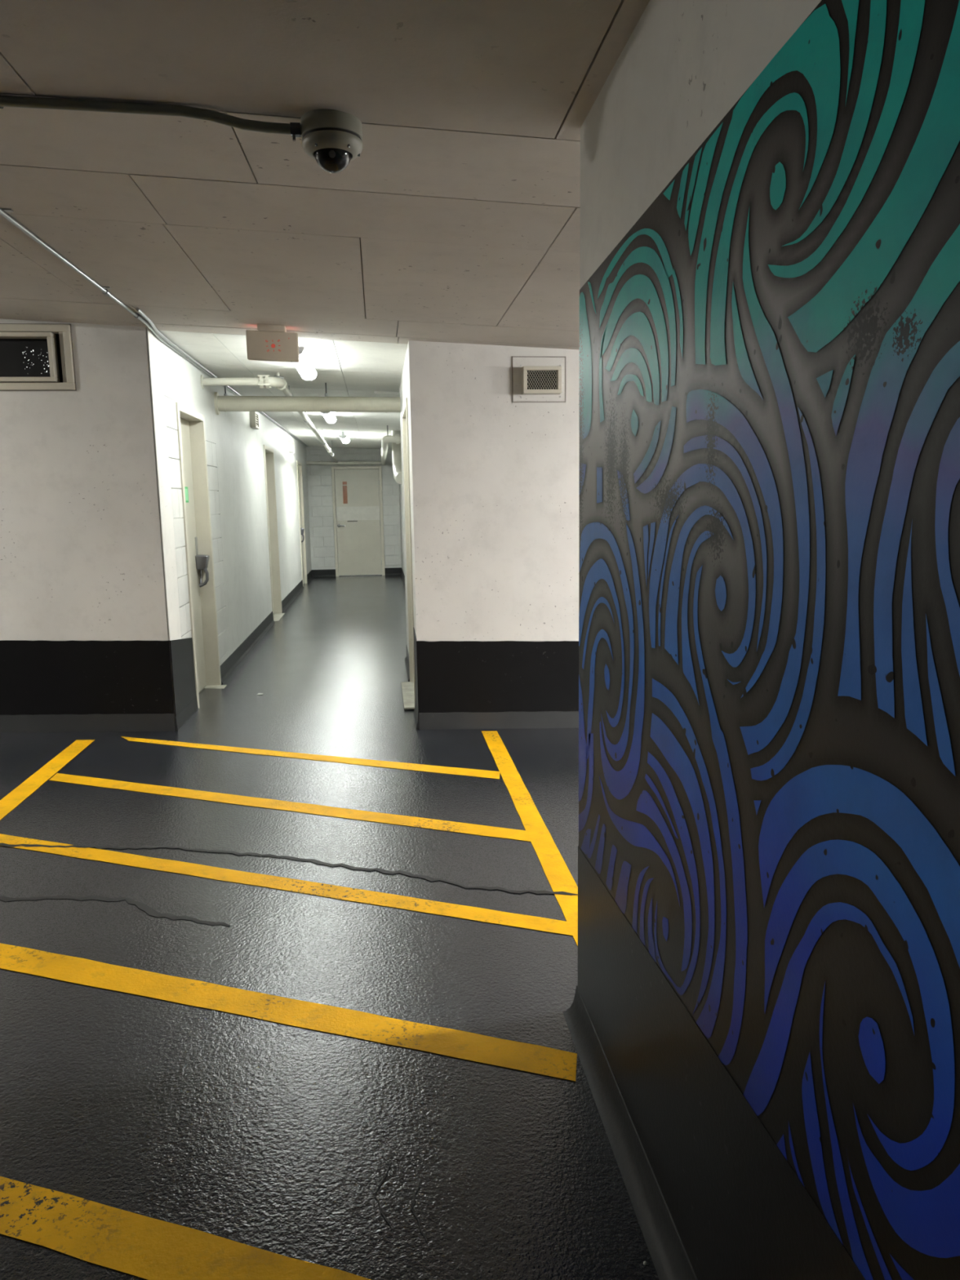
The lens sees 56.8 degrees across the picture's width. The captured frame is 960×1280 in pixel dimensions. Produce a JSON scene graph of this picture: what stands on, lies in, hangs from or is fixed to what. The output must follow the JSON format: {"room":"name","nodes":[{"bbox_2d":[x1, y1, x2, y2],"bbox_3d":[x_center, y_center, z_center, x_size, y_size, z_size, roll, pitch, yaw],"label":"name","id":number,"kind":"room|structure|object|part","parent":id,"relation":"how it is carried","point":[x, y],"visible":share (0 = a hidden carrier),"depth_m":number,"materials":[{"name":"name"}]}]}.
{"room":"parking garage","nodes":[
{"label":"parking garage","id":0,"kind":"room"},
{"bbox_2d":[0,319,175,733],"bbox_3d":[-4.830,-0.718,5.412,5.630,2.872,0.264,-2,9,-6],"label":"wall","id":1,"kind":"structure","parent":0,"point":[85,644],"depth_m":5.58,"materials":[{"name":"white paint"}]},
{"bbox_2d":[0,323,76,391],"bbox_3d":[-3.253,-1.697,5.337,1.565,0.394,0.105,-2,9,-6],"label":"air vent","id":2,"kind":"object","parent":1,"relation":"in","point":[30,357],"visible":1,"depth_m":5.40,"materials":[{"name":"beige metal"}]},
{"bbox_3d":[-3.264,-1.694,5.326,1.369,0.287,0.085,-2,9,-6],"label":"frame","id":3,"kind":"part","parent":2,"relation":"part of","materials":[{"name":"beige metal"}]},
{"bbox_2d":[146,326,311,731],"bbox_3d":[-2.824,-1.599,11.668,0.292,2.631,12.364,-2,9,-6],"label":"wall","id":4,"kind":"structure","parent":0,"point":[234,450],"depth_m":7.90,"materials":[{"name":"white paint"}]},
{"bbox_2d":[175,402,221,708],"bbox_3d":[-2.216,-0.631,6.765,0.182,2.194,0.965,-2,9,-6],"label":"door","id":5,"kind":"structure","parent":4,"relation":"in","point":[193,460],"depth_m":7.10,"materials":[{"name":"beige metal"},{"name":"grey metal"}]},
{"bbox_3d":[-2.281,-0.743,7.145,0.004,0.170,0.070,-2,9,-6],"label":"latch plate","id":6,"kind":"part","parent":5,"relation":"part of","materials":[{"name":"metal"}]},
{"bbox_2d":[220,611,275,684],"bbox_3d":[-2.376,0.014,9.280,0.030,0.165,3.809,-2,9,-6],"label":"baseboard","id":7,"kind":"structure","parent":4,"relation":"attached to","point":[235,659],"depth_m":8.75,"materials":[{"name":"black rubber"}]},
{"bbox_2d":[249,411,259,429],"bbox_3d":[-2.509,-2.446,9.871,0.060,0.180,0.280,-2,9,-6],"label":"air vent","id":8,"kind":"object","parent":4,"relation":"in","point":[254,415],"visible":0.96,"depth_m":9.74,"materials":[{"name":"metal"}]},
{"bbox_2d":[200,372,337,462],"bbox_3d":[-2.479,-2.803,12.195,0.652,0.306,10.436,-2,9,-6],"label":"pipe","id":9,"kind":"object","parent":4,"relation":"attached to","point":[277,381],"visible":0.97,"depth_m":7.14,"materials":[{"name":"white metal"}]},
{"bbox_3d":[-1.642,-2.147,7.247,0.024,0.024,0.085,6,12,38],"label":"valve handle","id":10,"kind":"part","parent":9,"relation":"part of","materials":[{"name":"silver metal"}]},
{"bbox_2d":[263,444,282,620],"bbox_3d":[-2.756,-1.372,11.464,0.182,2.194,0.990,-2,9,-6],"label":"door","id":11,"kind":"structure","parent":4,"relation":"in","point":[268,454],"depth_m":11.87,"materials":[{"name":"beige metal"}]},
{"bbox_2d":[288,440,293,453],"bbox_3d":[-2.987,-3.064,14.049,0.060,0.180,0.280,-2,9,-6],"label":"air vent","id":12,"kind":"object","parent":4,"relation":"in","point":[291,443],"visible":1,"depth_m":13.92,"materials":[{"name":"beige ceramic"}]},
{"bbox_2d":[281,579,303,613],"bbox_3d":[-2.898,-0.704,13.830,0.030,0.165,3.479,-2,9,-6],"label":"baseboard","id":13,"kind":"structure","parent":4,"relation":"attached to","point":[286,602],"depth_m":13.56,"materials":[{"name":"black rubber"}]},
{"bbox_2d":[296,460,307,586],"bbox_3d":[-3.196,-2.061,15.828,0.166,2.194,0.930,-2,9,-6],"label":"door","id":14,"kind":"structure","parent":4,"relation":"in","point":[300,480],"depth_m":16.11,"materials":[{"name":"beige metal"}]},
{"bbox_2d":[306,569,312,582],"bbox_3d":[-3.274,-1.219,17.099,0.030,0.165,1.320,-2,9,-6],"label":"baseboard","id":15,"kind":"structure","parent":4,"relation":"attached to","point":[309,576],"depth_m":17.04,"materials":[{"name":"black rubber"}]},
{"bbox_2d":[159,330,408,448],"bbox_3d":[-1.883,-2.967,11.669,2.400,0.328,12.350,-2,9,-6],"label":"ceiling","id":16,"kind":"structure","parent":0,"point":[348,368],"depth_m":7.26,"materials":[{"name":"paint"}]},
{"bbox_2d":[0,208,306,446],"bbox_3d":[-2.409,-2.472,9.063,0.076,0.034,16.700,-2,9,-6],"label":"conduit","id":17,"kind":"object","parent":16,"relation":"attached to","point":[3,211],"visible":0.83,"depth_m":4.21,"materials":[{"name":"metal"}]},
{"bbox_3d":[-1.960,-2.043,6.228,0.396,0.035,1.394,-2,9,-6],"label":"panel","id":18,"kind":"part","parent":16,"relation":"part of","materials":[{"name":"paint"}]},
{"bbox_3d":[-2.109,-2.248,7.529,0.396,0.035,1.244,-2,9,-6],"label":"panel","id":19,"kind":"part","parent":16,"relation":"part of","materials":[{"name":"paint"}]},
{"bbox_3d":[-2.253,-2.445,8.780,0.396,0.035,1.294,-2,9,-6],"label":"panel","id":20,"kind":"part","parent":16,"relation":"part of","materials":[{"name":"paint"}]},
{"bbox_3d":[-1.388,-2.034,6.295,0.746,0.052,1.394,-2,9,-6],"label":"panel","id":21,"kind":"part","parent":16,"relation":"part of","materials":[{"name":"paint"}]},
{"bbox_3d":[-2.462,-2.732,10.596,0.396,0.035,2.394,-2,9,-6],"label":"panel","id":22,"kind":"part","parent":16,"relation":"part of","materials":[{"name":"paint"}]},
{"bbox_3d":[-2.761,-3.142,13.197,0.396,0.035,2.894,-2,9,-6],"label":"panel","id":23,"kind":"part","parent":16,"relation":"part of","materials":[{"name":"paint"}]},
{"bbox_3d":[-1.538,-2.239,7.596,0.746,0.052,1.244,-2,9,-6],"label":"panel","id":24,"kind":"part","parent":16,"relation":"part of","materials":[{"name":"paint"}]},
{"bbox_2d":[293,340,317,380],"bbox_3d":[-1.257,-1.969,6.269,0.129,0.105,1.220,-2,9,-6],"label":"ceiling lamp","id":25,"kind":"object","parent":16,"relation":"attached to","point":[305,368],"visible":0.64,"depth_m":6.22,"materials":[{"name":"white glass"}]},
{"bbox_2d":[213,382,400,414],"bbox_3d":[-1.487,-2.135,7.766,1.612,0.311,0.190,-2,9,-6],"label":"pipe","id":26,"kind":"object","parent":16,"relation":"hanging from","point":[222,403],"visible":0.93,"depth_m":7.72,"materials":[{"name":"metal"}]},
{"bbox_3d":[-1.681,-2.436,8.847,0.746,0.052,1.294,-2,9,-6],"label":"panel","id":27,"kind":"part","parent":16,"relation":"part of","materials":[{"name":"paint"}]},
{"bbox_3d":[-3.082,-3.583,15.994,0.396,0.035,2.794,-2,9,-6],"label":"panel","id":28,"kind":"part","parent":16,"relation":"part of","materials":[{"name":"paint"}]},
{"bbox_3d":[-1.890,-2.723,10.663,0.746,0.052,2.394,-2,9,-6],"label":"panel","id":29,"kind":"part","parent":16,"relation":"part of","materials":[{"name":"paint"}]},
{"bbox_2d":[320,412,336,423],"bbox_3d":[-1.733,-2.581,10.143,0.129,0.105,1.220,-2,9,-6],"label":"ceiling lamp","id":30,"kind":"object","parent":16,"relation":"attached to","point":[330,417],"visible":0.64,"depth_m":10.09,"materials":[{"name":"white glass"}]},
{"bbox_3d":[-2.189,-3.133,13.264,0.746,0.052,2.894,-2,9,-6],"label":"panel","id":31,"kind":"part","parent":16,"relation":"part of","materials":[{"name":"paint"}]},
{"bbox_3d":[-2.511,-3.574,16.061,0.746,0.052,2.794,-2,9,-6],"label":"panel","id":32,"kind":"part","parent":16,"relation":"part of","materials":[{"name":"paint"}]},
{"bbox_2d":[338,431,350,443],"bbox_3d":[-2.127,-3.176,13.926,0.129,0.105,1.220,-2,9,-6],"label":"ceiling lamp","id":33,"kind":"object","parent":16,"relation":"attached to","point":[344,438],"visible":1,"depth_m":13.44,"materials":[{"name":"white glass"}]},
{"bbox_3d":[-0.667,-2.022,6.380,0.696,0.050,1.394,-2,9,-6],"label":"panel","id":34,"kind":"part","parent":16,"relation":"part of","materials":[{"name":"paint"}]},
{"bbox_3d":[-0.817,-2.228,7.680,0.696,0.050,1.244,-2,9,-6],"label":"panel","id":35,"kind":"part","parent":16,"relation":"part of","materials":[{"name":"paint"}]},
{"bbox_3d":[-0.961,-2.425,8.932,0.696,0.050,1.294,-2,9,-6],"label":"panel","id":36,"kind":"part","parent":16,"relation":"part of","materials":[{"name":"paint"}]},
{"bbox_3d":[-1.790,-3.563,16.146,0.696,0.050,2.794,-2,9,-6],"label":"panel","id":37,"kind":"part","parent":16,"relation":"part of","materials":[{"name":"paint"}]},
{"bbox_3d":[-1.169,-2.711,10.747,0.696,0.050,2.394,-2,9,-6],"label":"panel","id":38,"kind":"part","parent":16,"relation":"part of","materials":[{"name":"paint"}]},
{"bbox_3d":[-1.468,-3.122,13.348,0.696,0.050,2.894,-2,9,-6],"label":"panel","id":39,"kind":"part","parent":16,"relation":"part of","materials":[{"name":"paint"}]},
{"bbox_2d":[0,0,649,349],"bbox_3d":[1.861,-1.188,1.020,18.000,1.136,9.950,-2,9,-6],"label":"ceiling","id":40,"kind":"structure","parent":0,"point":[456,219],"depth_m":2.68,"materials":[{"name":"paint"}]},
{"bbox_3d":[-2.309,-1.285,1.340,2.585,0.180,1.445,-2,9,-6],"label":"panel","id":41,"kind":"part","parent":40,"relation":"part of","materials":[{"name":"paint"}]},
{"bbox_3d":[-2.650,-1.716,3.946,1.305,0.080,1.560,-2,9,-6],"label":"panel","id":42,"kind":"part","parent":40,"relation":"part of","materials":[{"name":"paint"}]},
{"bbox_3d":[-4.833,-1.964,5.080,5.630,0.296,0.225,-2,9,-6],"label":"panel","id":43,"kind":"part","parent":40,"relation":"part of","materials":[{"name":"paint"}]},
{"bbox_3d":[-2.871,-1.876,4.947,1.895,0.110,0.495,-2,9,-6],"label":"panel","id":44,"kind":"part","parent":40,"relation":"part of","materials":[{"name":"paint"}]},
{"bbox_3d":[-1.818,-1.542,3.004,1.340,0.082,0.520,-2,9,-6],"label":"panel","id":45,"kind":"part","parent":40,"relation":"part of","materials":[{"name":"paint"}]},
{"bbox_3d":[-1.641,-1.700,4.065,0.715,0.050,1.560,-2,9,-6],"label":"panel","id":46,"kind":"part","parent":40,"relation":"part of","materials":[{"name":"paint"}]},
{"bbox_3d":[-2.001,-1.440,2.411,2.642,0.181,0.625,-2,9,-6],"label":"panel","id":47,"kind":"part","parent":40,"relation":"part of","materials":[{"name":"paint"}]},
{"bbox_2d":[0,94,301,141],"bbox_3d":[-2.616,-1.351,2.050,4.340,0.272,0.061,-2,9,-6],"label":"conduit","id":48,"kind":"object","parent":40,"relation":"attached to","point":[294,129],"visible":0.98,"depth_m":2.22,"materials":[{"name":"metal"}]},
{"bbox_3d":[-0.917,-1.688,4.150,0.730,0.052,1.560,-2,9,-6],"label":"panel","id":49,"kind":"part","parent":40,"relation":"part of","materials":[{"name":"paint"}]},
{"bbox_3d":[-1.207,-1.851,5.143,1.442,0.086,0.495,-2,9,-6],"label":"panel","id":50,"kind":"part","parent":40,"relation":"part of","materials":[{"name":"paint"}]},
{"bbox_3d":[-1.274,-1.907,5.498,1.520,0.091,0.225,-2,9,-6],"label":"panel","id":51,"kind":"part","parent":40,"relation":"part of","materials":[{"name":"paint"}]},
{"bbox_2d":[245,324,299,362],"bbox_3d":[-1.235,-1.764,5.285,0.302,0.213,0.090,-2,9,-6],"label":"hanging sign","id":52,"kind":"object","parent":40,"relation":"hanging from","point":[270,343],"visible":1,"depth_m":5.26,"materials":[{"name":"beige plastic"}]},
{"bbox_3d":[-0.370,-1.255,1.568,1.305,0.115,1.445,-2,9,-6],"label":"panel","id":53,"kind":"part","parent":40,"relation":"part of","materials":[{"name":"paint"}]},
{"bbox_2d":[300,109,362,173],"bbox_3d":[-0.385,-1.286,2.312,0.158,0.126,0.158,-2,9,-6],"label":"dome camera","id":54,"kind":"object","parent":40,"relation":"attached to","point":[332,138],"visible":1,"depth_m":2.26,"materials":[{"name":"white plastic"}]},
{"bbox_3d":[-0.426,-1.520,3.168,1.450,0.088,0.520,-2,9,-6],"label":"panel","id":55,"kind":"part","parent":40,"relation":"part of","materials":[{"name":"paint"}]},
{"bbox_3d":[0.535,-1.400,2.709,2.448,0.172,0.625,-2,9,-6],"label":"panel","id":56,"kind":"part","parent":40,"relation":"part of","materials":[{"name":"paint"}]},
{"bbox_3d":[-0.185,-1.677,4.236,0.732,0.051,1.560,-2,9,-6],"label":"panel","id":57,"kind":"part","parent":40,"relation":"part of","materials":[{"name":"paint"}]},
{"bbox_3d":[0.633,-1.821,5.359,2.248,0.128,0.495,-2,9,-6],"label":"panel","id":58,"kind":"part","parent":40,"relation":"part of","materials":[{"name":"paint"}]},
{"bbox_3d":[2.388,-1.849,5.928,5.835,0.307,0.225,-2,9,-6],"label":"panel","id":59,"kind":"part","parent":40,"relation":"part of","materials":[{"name":"paint"}]},
{"bbox_3d":[0.876,-1.660,4.360,1.393,0.085,1.560,-2,9,-6],"label":"panel","id":60,"kind":"part","parent":40,"relation":"part of","materials":[{"name":"paint"}]},
{"bbox_3d":[0.993,-1.498,3.334,1.395,0.086,0.520,-2,9,-6],"label":"panel","id":61,"kind":"part","parent":40,"relation":"part of","materials":[{"name":"paint"}]},
{"bbox_3d":[0.927,-1.234,1.720,1.295,0.115,1.445,-2,9,-6],"label":"panel","id":62,"kind":"part","parent":40,"relation":"part of","materials":[{"name":"paint"}]},
{"bbox_2d":[0,574,659,1279],"bbox_3d":[1.212,0.404,7.437,18.000,0.630,22.200,-2,9,-6],"label":"floor","id":63,"kind":"structure","parent":0,"point":[368,1159],"depth_m":2.80,"materials":[{"name":"concrete"}]},
{"bbox_2d":[0,730,577,1279],"bbox_3d":[-0.955,0.963,3.563,2.673,0.094,4.573,-2,9,-6],"label":"floor markings","id":64,"kind":"object","parent":63,"relation":"on","point":[140,1246],"depth_m":2.69,"materials":[{"name":"yellow paint"}]},
{"bbox_2d":[306,445,401,575],"bbox_3d":[-2.489,-2.578,17.774,2.300,2.630,0.250,-2,9,-6],"label":"wall","id":65,"kind":"structure","parent":0,"point":[319,477],"depth_m":17.61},
{"bbox_2d":[311,568,335,577],"bbox_3d":[-3.126,-1.326,17.756,0.475,0.165,0.030,-2,9,-6],"label":"baseboard","id":66,"kind":"structure","parent":65,"relation":"attached to","point":[331,572],"depth_m":17.76,"materials":[{"name":"black rubber"}]},
{"bbox_2d":[306,460,385,465],"bbox_3d":[-2.628,-3.474,17.418,1.535,0.097,0.090,-2,9,-6],"label":"pipe","id":67,"kind":"object","parent":65,"relation":"attached to","point":[321,462],"visible":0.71,"depth_m":17.39,"materials":[{"name":"beige metal"}]},
{"bbox_2d":[331,466,385,576],"bbox_3d":[-2.422,-2.362,17.697,0.980,2.165,0.184,-2,9,-6],"label":"door","id":68,"kind":"structure","parent":65,"relation":"in","point":[357,497],"depth_m":17.68,"materials":[{"name":"beige metal"}]},
{"bbox_3d":[-2.423,-2.520,17.657,0.850,0.270,0.004,-2,9,-6],"label":"push plate","id":69,"kind":"part","parent":68,"relation":"part of","materials":[{"name":"beige metal"}]},
{"bbox_2d":[384,567,401,575],"bbox_3d":[-1.748,-1.373,17.907,0.340,0.165,0.030,-2,9,-6],"label":"baseboard","id":70,"kind":"structure","parent":65,"relation":"attached to","point":[397,571],"depth_m":17.91,"materials":[{"name":"black rubber"}]},
{"bbox_2d":[399,484,404,575],"bbox_3d":[-0.939,-1.807,13.107,0.250,2.528,9.900,-2,9,-6],"label":"wall","id":71,"kind":"structure","parent":0,"point":[400,485],"depth_m":16.70,"materials":[{"name":"white paint"}]},
{"bbox_2d":[381,425,400,464],"bbox_3d":[-1.462,-3.170,14.684,0.353,0.305,5.666,-2,9,-6],"label":"pipe","id":72,"kind":"object","parent":71,"relation":"attached to","point":[396,438],"visible":0.83,"depth_m":11.97,"materials":[{"name":"white metal"}]},
{"bbox_2d":[391,430,402,484],"bbox_3d":[-1.152,-2.612,12.676,0.183,0.770,0.620,-2,9,-9],"label":"pipe","id":73,"kind":"object","parent":71,"relation":"attached to","point":[396,447],"visible":0.59,"depth_m":12.79,"materials":[{"name":"white metal"}]},
{"bbox_2d":[400,568,404,586],"bbox_3d":[-1.048,-0.630,13.178,0.030,0.165,9.700,-2,9,-6],"label":"baseboard","id":74,"kind":"structure","parent":71,"relation":"attached to","point":[402,575],"depth_m":16.49,"materials":[{"name":"black rubber"}]},
{"bbox_2d":[399,348,419,728],"bbox_3d":[-0.355,-0.839,7.013,0.472,2.559,2.494,-2,9,-6],"label":"wall","id":75,"kind":"structure","parent":0,"point":[403,388],"depth_m":6.33,"materials":[{"name":"white paint"}]},
{"bbox_2d":[404,644,409,681],"bbox_3d":[-0.648,0.205,7.905,0.030,0.165,1.000,-2,9,-6],"label":"baseboard","id":76,"kind":"structure","parent":75,"relation":"attached to","point":[406,659],"depth_m":7.91,"materials":[{"name":"black rubber"}]},
{"bbox_2d":[401,397,415,705],"bbox_3d":[-0.462,-0.659,6.761,0.172,2.194,1.020,-2,9,-6],"label":"door","id":77,"kind":"structure","parent":75,"relation":"in","point":[405,411],"depth_m":7.11,"materials":[{"name":"beige metal"}]},
{"bbox_2d":[407,340,579,729],"bbox_3d":[4.912,-0.653,6.527,10.775,2.944,0.294,-2,9,-6],"label":"wall","id":78,"kind":"structure","parent":0,"point":[495,478],"depth_m":5.84,"materials":[{"name":"white paint"}]},
{"bbox_2d":[511,355,565,402],"bbox_3d":[0.384,-1.671,5.673,0.350,0.294,0.076,-2,9,-6],"label":"air vent","id":79,"kind":"object","parent":78,"relation":"in","point":[535,379],"visible":1,"depth_m":5.68,"materials":[{"name":"beige metal"}]},
{"bbox_3d":[0.394,-1.660,5.674,0.246,0.167,0.073,-2,9,-6],"label":"box frame","id":80,"kind":"part","parent":79,"relation":"part of","materials":[{"name":"beige metal"}]},
{"bbox_2d":[562,0,866,1279],"bbox_3d":[0.741,0.399,-0.651,0.303,2.592,6.432,-2,9,-6],"label":"wall","id":81,"kind":"structure","parent":0,"point":[713,1195],"depth_m":1.71,"materials":[{"name":"white paint"}]},
{"bbox_2d":[578,0,959,1279],"bbox_3d":[0.501,0.085,0.488,0.001,1.682,4.019,-2,9,-6],"label":"mural","id":82,"kind":"object","parent":81,"relation":"attached to","point":[769,393],"visible":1,"depth_m":1.16,"materials":[{"name":"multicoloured paint"}]}
]}

